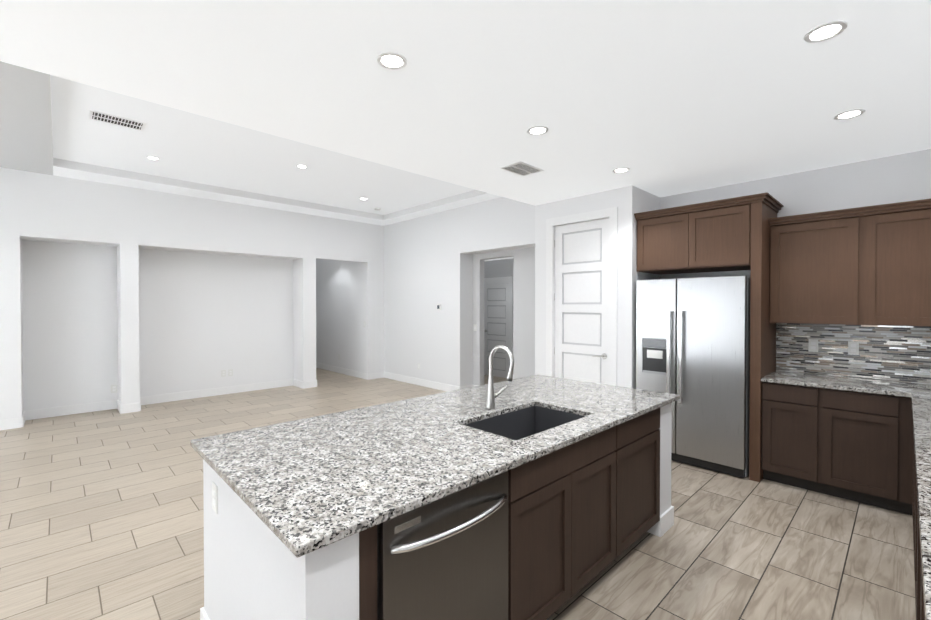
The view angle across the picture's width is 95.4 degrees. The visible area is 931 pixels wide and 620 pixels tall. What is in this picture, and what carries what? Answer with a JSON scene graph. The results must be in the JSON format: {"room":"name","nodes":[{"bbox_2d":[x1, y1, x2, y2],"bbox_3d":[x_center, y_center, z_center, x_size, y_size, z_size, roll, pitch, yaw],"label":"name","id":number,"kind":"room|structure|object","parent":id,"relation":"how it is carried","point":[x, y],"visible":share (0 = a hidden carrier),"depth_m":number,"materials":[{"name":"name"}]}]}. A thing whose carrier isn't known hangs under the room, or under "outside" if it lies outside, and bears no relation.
{"room":"kitchen","nodes":[
{"label":"kitchen","id":0,"kind":"room"},
{"bbox_2d":[0,61,52,174],"bbox_3d":[-5.044,-1.846,2.799,3.300,0.200,4.555,-1,1,-44],"label":"ceiling soffit","id":1,"kind":"structure","parent":0,"point":[25,124],"depth_m":3.93,"materials":[{"name":"paint"}]},
{"bbox_2d":[0,167,383,419],"bbox_3d":[-4.934,-0.149,6.466,8.520,3.270,0.550,-1,1,-44],"label":"wall","id":2,"kind":"structure","parent":0,"point":[134,294],"depth_m":6.71,"materials":[{"name":"paint"}]},
{"bbox_2d":[111,384,116,392],"bbox_3d":[-5.000,1.121,6.028,0.072,0.116,0.008,-1,1,-44],"label":"outlet","id":3,"kind":"object","parent":2,"relation":"attached to","point":[113,388],"visible":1,"depth_m":6.03,"materials":[{"name":"white plastic"}]},
{"bbox_2d":[0,362,507,430],"bbox_3d":[-2.282,1.437,4.975,10.250,0.130,11.700,-1,1,-44],"label":"baseboard","id":4,"kind":"structure","parent":2,"relation":"attached to","point":[12,423],"depth_m":7.19,"materials":[{"name":"white wood"}]},
{"bbox_2d":[53,166,395,225],"bbox_3d":[-3.418,-1.891,7.166,5.100,0.200,0.520,-1,1,-44],"label":"ceiling soffit","id":5,"kind":"structure","parent":0,"point":[96,177],"depth_m":6.55,"materials":[{"name":"paint"}]},
{"bbox_2d":[0,368,506,619],"bbox_3d":[-3.293,1.540,6.134,10.400,0.100,8.830,-1,1,-44],"label":"floor","id":6,"kind":"structure","parent":0,"point":[102,515],"depth_m":3.41,"materials":[{"name":"brown wood"}]},
{"bbox_2d":[51,75,475,214],"bbox_3d":[-2.136,-1.925,5.589,4.760,0.100,3.530,-1,1,-44],"label":"ceiling","id":7,"kind":"structure","parent":0,"point":[188,146],"depth_m":5.16,"materials":[{"name":"paint"}]},
{"bbox_2d":[89,110,145,130],"bbox_3d":[-3.418,-1.856,4.167,0.420,0.007,0.250,-1,1,-44],"label":"ceiling vent","id":8,"kind":"object","parent":7,"relation":"in","point":[115,120],"visible":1,"depth_m":4.15,"materials":[{"name":"white metal"}]},
{"bbox_2d":[146,156,159,159],"bbox_3d":[-3.844,-1.868,5.215,0.140,0.005,0.140,-1,1,-44],"label":"recessed light","id":9,"kind":"object","parent":7,"relation":"in","point":[152,158],"visible":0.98,"depth_m":5.22,"materials":[{"name":"white plastic"}]},
{"bbox_2d":[296,165,307,168],"bbox_3d":[-2.133,-1.871,5.529,0.140,0.005,0.140,-1,1,-44],"label":"recessed light","id":10,"kind":"object","parent":7,"relation":"in","point":[302,166],"visible":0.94,"depth_m":5.53,"materials":[{"name":"white plastic"}]},
{"bbox_2d":[50,75,486,219],"bbox_3d":[-2.136,-1.825,5.590,4.760,0.100,3.530,-1,1,-44],"label":"crown molding","id":11,"kind":"structure","parent":0,"point":[62,163],"depth_m":6.60,"materials":[{"name":"paint"}]},
{"bbox_2d":[383,193,500,222],"bbox_3d":[-0.303,-1.893,7.362,0.340,0.200,3.480,-1,1,-44],"label":"ceiling soffit","id":12,"kind":"structure","parent":0,"point":[487,196],"depth_m":7.41,"materials":[{"name":"paint"}]},
{"bbox_2d":[0,0,930,205],"bbox_3d":[-0.259,-1.605,1.509,8.400,0.655,3.945,-1,1,-44],"label":"ceiling","id":13,"kind":"structure","parent":0,"point":[661,98],"depth_m":2.34,"materials":[{"name":"paint"}]},
{"bbox_2d":[377,52,406,69],"bbox_3d":[-0.379,-1.281,2.185,0.156,0.005,0.156,-1,1,-44],"label":"recessed light","id":14,"kind":"object","parent":13,"relation":"in","point":[391,60],"visible":1,"depth_m":2.18,"materials":[{"name":"white plastic"}]},
{"bbox_2d":[500,161,543,175],"bbox_3d":[0.524,-1.299,3.915,0.350,0.007,0.240,-1,1,-44],"label":"ceiling vent","id":15,"kind":"object","parent":13,"relation":"in","point":[521,168],"visible":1,"depth_m":3.91,"materials":[{"name":"white metal"}]},
{"bbox_2d":[527,126,548,134],"bbox_3d":[0.521,-1.290,3.052,0.156,0.005,0.156,-1,1,-44],"label":"recessed light","id":16,"kind":"object","parent":13,"relation":"in","point":[538,130],"visible":1,"depth_m":3.05,"materials":[{"name":"white plastic"}]},
{"bbox_2d":[613,168,629,172],"bbox_3d":[1.451,-1.299,3.947,0.156,0.005,0.156,-1,1,-44],"label":"recessed light","id":17,"kind":"object","parent":13,"relation":"in","point":[620,170],"visible":1,"depth_m":3.95,"materials":[{"name":"white plastic"}]},
{"bbox_2d":[804,21,847,42],"bbox_3d":[1.657,-1.279,1.952,0.156,0.005,0.156,-1,1,-44],"label":"recessed light","id":18,"kind":"object","parent":13,"relation":"in","point":[825,31],"visible":1,"depth_m":1.95,"materials":[{"name":"white plastic"}]},
{"bbox_2d":[834,109,865,119],"bbox_3d":[2.532,-1.288,2.795,0.156,0.005,0.156,-1,1,-44],"label":"recessed light","id":19,"kind":"object","parent":13,"relation":"in","point":[849,114],"visible":1,"depth_m":2.79,"materials":[{"name":"white plastic"}]},
{"bbox_2d":[484,257,512,260],"bbox_3d":[0.837,-1.157,8.161,1.540,0.150,3.800,-1,1,-44],"label":"ceiling","id":20,"kind":"structure","parent":0,"point":[498,259],"depth_m":9.16,"materials":[{"name":"paint"}]},
{"bbox_2d":[473,247,534,385],"bbox_3d":[0.725,0.019,8.066,1.850,2.900,3.800,-1,1,-44],"label":"wall","id":21,"kind":"structure","parent":0,"point":[519,266],"depth_m":6.93,"materials":[{"name":"paint"}]},
{"bbox_2d":[484,283,509,371],"bbox_3d":[0.685,0.438,9.280,0.035,2.022,0.760,-1,1,-44],"label":"hall door","id":22,"kind":"structure","parent":21,"relation":"in","point":[497,311],"depth_m":9.25,"materials":[{"name":"white wood"}]},
{"bbox_2d":[484,276,512,366],"bbox_3d":[0.675,0.372,9.270,0.015,2.170,0.900,-1,1,-44],"label":"door frame","id":23,"kind":"structure","parent":21,"relation":"attached to","point":[497,280],"depth_m":8.97,"materials":[{"name":"white wood"}]},
{"bbox_2d":[535,185,659,388],"bbox_3d":[1.574,-0.135,5.157,0.720,3.270,1.255,-1,1,-44],"label":"wall","id":24,"kind":"structure","parent":0,"point":[629,202],"depth_m":4.57,"materials":[{"name":"paint"}]},
{"bbox_2d":[546,207,617,385],"bbox_3d":[1.359,0.194,4.939,0.136,2.615,0.915,-1,1,-44],"label":"door frame","id":25,"kind":"structure","parent":24,"relation":"attached to","point":[611,214],"depth_m":4.79,"materials":[{"name":"white wood"}]},
{"bbox_2d":[555,218,608,384],"bbox_3d":[1.356,0.239,4.937,0.035,2.509,0.725,-1,1,-44],"label":"pantry door","id":26,"kind":"structure","parent":24,"relation":"in","point":[581,294],"depth_m":4.91,"materials":[{"name":"white wood"}]},
{"bbox_2d":[593,353,606,358],"bbox_3d":[1.496,0.514,4.726,0.060,0.064,0.148,-1,1,-44],"label":"door lever","id":27,"kind":"object","parent":26,"relation":"attached to","point":[603,355],"visible":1,"depth_m":4.71,"materials":[{"name":"silver metal"}]},
{"bbox_2d":[635,208,700,274],"bbox_3d":[2.242,-0.692,4.514,0.637,0.567,0.580,-1,1,-44],"label":"upper cabinet","id":28,"kind":"object","parent":24,"relation":"attached to","point":[667,242],"depth_m":4.28,"materials":[{"name":"brown wood"}]},
{"bbox_2d":[384,149,930,386],"bbox_3d":[1.340,-0.246,6.141,0.310,3.470,8.620,-1,1,-44],"label":"wall","id":29,"kind":"structure","parent":0,"point":[428,263],"depth_m":7.45,"materials":[{"name":"paint"}]},
{"bbox_2d":[546,460,915,619],"bbox_3d":[0.122,1.590,1.233,8.520,0.100,2.970,-1,1,-44],"label":"floor","id":30,"kind":"structure","parent":0,"point":[727,547],"depth_m":2.56,"materials":[{"name":"tile"}]},
{"bbox_2d":[200,397,679,619],"bbox_3d":[0.138,1.083,2.470,2.663,0.890,1.228,-1,1,-44],"label":"kitchen island","id":31,"kind":"object","parent":30,"relation":"on","point":[538,497],"depth_m":1.71,"materials":[{"name":"paint"}]},
{"bbox_2d":[212,482,217,513],"bbox_3d":[-1.082,0.809,1.828,0.008,0.116,0.072,-1,1,-44],"label":"outlet","id":32,"kind":"object","parent":31,"relation":"attached to","point":[214,484],"depth_m":1.81,"materials":[{"name":"white plastic"}]},
{"bbox_2d":[190,375,679,560],"bbox_3d":[0.112,0.622,2.500,2.725,0.030,1.235,-1,1,-44],"label":"island countertop","id":33,"kind":"structure","parent":31,"relation":"on","point":[311,481],"depth_m":1.89,"materials":[{"name":"grey stone"}]},
{"bbox_2d":[486,345,513,409],"bbox_3d":[0.253,0.408,2.587,0.180,0.396,0.209,-1,1,-44],"label":"faucet","id":34,"kind":"object","parent":33,"relation":"on","point":[491,396],"depth_m":2.58,"materials":[{"name":"silver metal"}]},
{"bbox_2d":[465,406,584,439],"bbox_3d":[0.350,0.749,2.401,0.744,0.222,0.454,-1,1,-44],"label":"sink","id":35,"kind":"object","parent":33,"relation":"in","point":[517,423],"depth_m":2.66,"materials":[{"name":"metal"}]},
{"bbox_2d":[377,471,507,619],"bbox_3d":[-0.222,1.098,1.729,0.610,0.875,0.660,-1,1,-44],"label":"dishwasher","id":36,"kind":"object","parent":31,"relation":"in","point":[445,558],"depth_m":1.52,"materials":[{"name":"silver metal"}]},
{"bbox_2d":[636,275,749,477],"bbox_3d":[2.350,0.592,4.312,0.725,1.808,0.980,-1,1,-44],"label":"refrigerator","id":37,"kind":"object","parent":30,"relation":"on","point":[693,343],"visible":0.75,"depth_m":4.00,"materials":[{"name":"grey metal"}]},
{"bbox_2d":[749,368,930,619],"bbox_3d":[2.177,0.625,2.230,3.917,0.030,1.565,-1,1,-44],"label":"base cabinet","id":38,"kind":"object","parent":30,"relation":"on","point":[853,438],"depth_m":3.32,"materials":[{"name":"brown wood"}]},
{"bbox_2d":[698,200,769,271],"bbox_3d":[2.559,-0.689,4.184,0.637,0.567,0.575,-1,1,-44],"label":"upper cabinet","id":39,"kind":"object","parent":0,"relation":"attached to","point":[732,236],"depth_m":3.87,"materials":[{"name":"brown wood"}]},
{"bbox_2d":[808,339,817,351],"bbox_3d":[3.232,0.330,3.937,0.008,0.115,0.070,-1,1,-44],"label":"backsplash outlet","id":40,"kind":"object","parent":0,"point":[812,343],"depth_m":3.94,"materials":[{"name":"white plastic"}]},
{"bbox_2d":[766,212,865,327],"bbox_3d":[3.136,-0.337,3.798,0.347,0.912,0.623,-1,1,-44],"label":"upper cabinet","id":41,"kind":"object","parent":0,"relation":"attached to","point":[814,263],"depth_m":3.67,"materials":[{"name":"brown wood"}]},
{"bbox_2d":[848,341,858,354],"bbox_3d":[3.423,0.336,3.739,0.008,0.115,0.070,-1,1,-44],"label":"backsplash outlet","id":42,"kind":"object","parent":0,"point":[853,346],"depth_m":3.74,"materials":[{"name":"white plastic"}]},
{"bbox_2d":[862,204,930,327],"bbox_3d":[3.564,-0.333,3.354,0.347,0.912,0.610,-1,1,-44],"label":"upper cabinet","id":43,"kind":"object","parent":0,"relation":"attached to","point":[896,265],"depth_m":3.31,"materials":[{"name":"brown wood"}]}
]}

